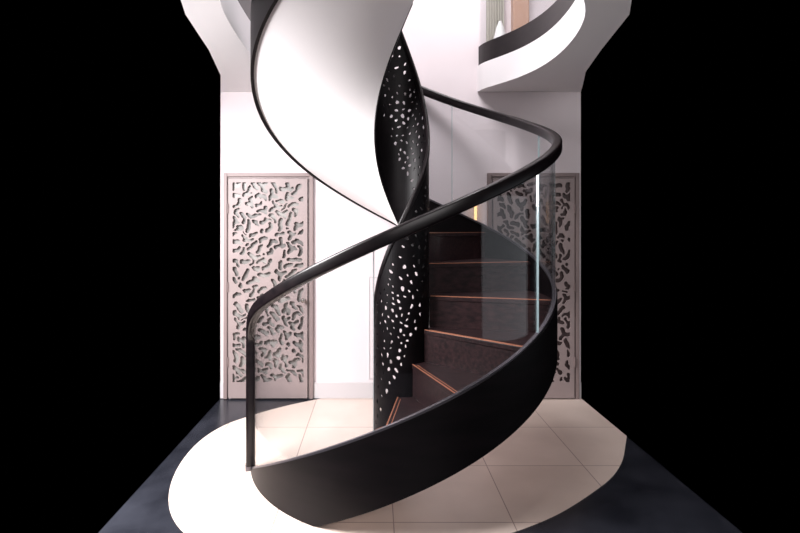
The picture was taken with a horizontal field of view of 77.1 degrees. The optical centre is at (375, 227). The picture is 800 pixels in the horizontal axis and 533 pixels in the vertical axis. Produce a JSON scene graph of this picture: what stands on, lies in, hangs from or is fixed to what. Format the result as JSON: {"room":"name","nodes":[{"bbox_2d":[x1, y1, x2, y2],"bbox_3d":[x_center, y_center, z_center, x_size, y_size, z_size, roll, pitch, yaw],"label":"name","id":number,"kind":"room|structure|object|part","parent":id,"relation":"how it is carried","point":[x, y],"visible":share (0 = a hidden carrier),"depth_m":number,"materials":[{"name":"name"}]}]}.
{"room":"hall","nodes":[
{"label":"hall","id":0,"kind":"room"},
{"bbox_2d":[181,0,251,91],"bbox_3d":[-0.825,-1.400,3.358,0.786,0.240,2.934,0,0,-14],"label":"ceiling","id":1,"kind":"structure","parent":0,"point":[223,26],"depth_m":3.42,"materials":[{"name":"white paint"}]},
{"bbox_2d":[238,0,250,19],"bbox_3d":[-0.792,-2.070,3.477,0.522,1.100,2.472,0,0,-10],"label":"balustrade","id":2,"kind":"object","parent":1,"relation":"on","point":[245,4],"visible":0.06,"depth_m":3.62,"materials":[{"name":"clear glass"}]},
{"bbox_2d":[221,0,580,397],"bbox_3d":[0.235,-1.100,4.788,3.390,5.800,0.150,0,0,0],"label":"wall","id":3,"kind":"structure","parent":0,"point":[443,38],"depth_m":4.71,"materials":[{"name":"paint"}]},
{"bbox_2d":[220,382,222,397],"bbox_3d":[-1.442,1.525,4.706,0.035,0.150,0.014,0,0,0],"label":"baseboard","id":4,"kind":"structure","parent":3,"relation":"attached to","point":[221,383],"depth_m":4.70,"materials":[{"name":"grey paint"}]},
{"bbox_2d":[223,173,312,398],"bbox_3d":[-1.005,0.542,4.663,0.840,2.115,0.100,0,0,0],"label":"door","id":5,"kind":"structure","parent":3,"relation":"in","point":[268,217],"depth_m":4.68,"materials":[{"name":"grey paint"}]},
{"bbox_3d":[-1.005,0.564,4.708,0.734,2.052,0.010,0,0,0],"label":"backing panel","id":6,"kind":"part","parent":5,"relation":"part of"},
{"bbox_2d":[313,382,390,397],"bbox_3d":[0.230,1.525,4.706,1.630,0.150,0.014,0,0,0],"label":"baseboard","id":7,"kind":"structure","parent":3,"relation":"attached to","point":[320,389],"depth_m":4.70,"materials":[{"name":"grey paint"}]},
{"bbox_2d":[369,277,390,378],"bbox_3d":[0.037,0.940,4.708,0.205,0.960,0.010,0,0,0],"label":"access panel","id":8,"kind":"object","parent":3,"relation":"attached to","point":[370,278],"visible":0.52,"depth_m":4.71,"materials":[{"name":"paint"}]},
{"bbox_2d":[473,206,476,219],"bbox_3d":[0.935,-0.145,4.691,0.036,0.230,0.043,0,0,0],"label":"wall light","id":9,"kind":"object","parent":3,"relation":"attached to","point":[475,207],"visible":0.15,"depth_m":4.67,"materials":[{"name":"yellow glass"}]},
{"bbox_2d":[487,173,578,398],"bbox_3d":[1.475,0.542,4.663,0.860,2.115,0.100,0,0,0],"label":"door","id":10,"kind":"structure","parent":3,"relation":"in","point":[513,213],"depth_m":4.67,"materials":[{"name":"grey paint"}]},
{"bbox_2d":[579,382,580,397],"bbox_3d":[1.917,1.525,4.706,0.025,0.150,0.014,0,0,0],"label":"baseboard","id":11,"kind":"structure","parent":3,"relation":"attached to","point":[579,382],"depth_m":4.70,"materials":[{"name":"grey paint"}]},
{"bbox_2d":[99,398,741,532],"bbox_3d":[0.235,1.700,2.216,3.390,0.200,5.233,0,0,0],"label":"floor","id":12,"kind":"structure","parent":0,"point":[566,450],"depth_m":3.11,"materials":[{"name":"tile"}]},
{"bbox_2d":[245,0,561,526],"bbox_3d":[0.186,-0.875,3.600,2.166,4.950,2.166,0,0,-39],"label":"spiral staircase","id":13,"kind":"structure","parent":12,"relation":"on","point":[481,356],"depth_m":3.33,"materials":[{"name":"black painted metal"},{"name":"dark wood"},{"name":"clear glass"}]},
{"bbox_3d":[-0.461,0.847,2.888,1.077,1.459,0.160,0,0,42],"label":"glass panel","id":14,"kind":"part","parent":13,"relation":"part of","materials":[{"name":"clear glass"}]},
{"bbox_3d":[0.186,-0.713,3.600,0.392,4.617,0.392,0,0,0],"label":"perforated balustrade","id":15,"kind":"part","parent":13,"relation":"part of","materials":[{"name":"black metal"}]},
{"bbox_3d":[0.186,-0.719,3.600,0.406,4.638,0.406,0,0,0],"label":"handrail","id":16,"kind":"part","parent":13,"relation":"part of","materials":[{"name":"black metal"}]},
{"bbox_3d":[1.121,-0.042,3.287,0.111,1.291,0.892,0,0,18],"label":"glass panel","id":17,"kind":"part","parent":13,"relation":"part of","materials":[{"name":"clear glass"}]},
{"bbox_2d":[477,0,631,91],"bbox_3d":[1.147,-1.400,3.360,0.953,0.240,2.977,0,0,12],"label":"ceiling","id":18,"kind":"structure","parent":0,"point":[559,60],"depth_m":3.91,"materials":[{"name":"white paint"}]},
{"bbox_2d":[494,21,504,37],"bbox_3d":[1.130,-1.700,4.553,0.130,0.360,0.130,0,0,0],"label":"table lamp","id":19,"kind":"object","parent":18,"relation":"on","point":[500,31],"visible":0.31,"depth_m":4.52,"materials":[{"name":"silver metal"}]},
{"bbox_2d":[511,0,528,30],"bbox_3d":[1.345,-2.700,4.667,0.150,2.360,0.088,0,0,0],"label":"timber post","id":20,"kind":"object","parent":18,"relation":"on","point":[519,8],"visible":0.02,"depth_m":4.62,"materials":[{"name":"brown wood"}]},
{"bbox_2d":[478,0,574,65],"bbox_3d":[1.083,-2.070,3.469,0.653,1.100,2.461,0,0,9],"label":"balustrade","id":21,"kind":"object","parent":18,"relation":"on","point":[520,37],"visible":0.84,"depth_m":4.20,"materials":[{"name":"black metal"}]},
{"bbox_3d":[0.235,-3.950,3.057,3.390,0.100,3.313,0,0,0],"label":"ceiling","id":22,"kind":"structure","parent":0,"visible":0},
{"bbox_2d":[486,0,503,41],"bbox_3d":[1.115,-2.685,4.665,0.170,2.330,0.040,0,0,0],"label":"curtain","id":23,"kind":"object","parent":22,"relation":"hanging from","point":[494,9],"visible":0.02,"depth_m":4.67,"materials":[{"name":"beige fabric"}]}
]}

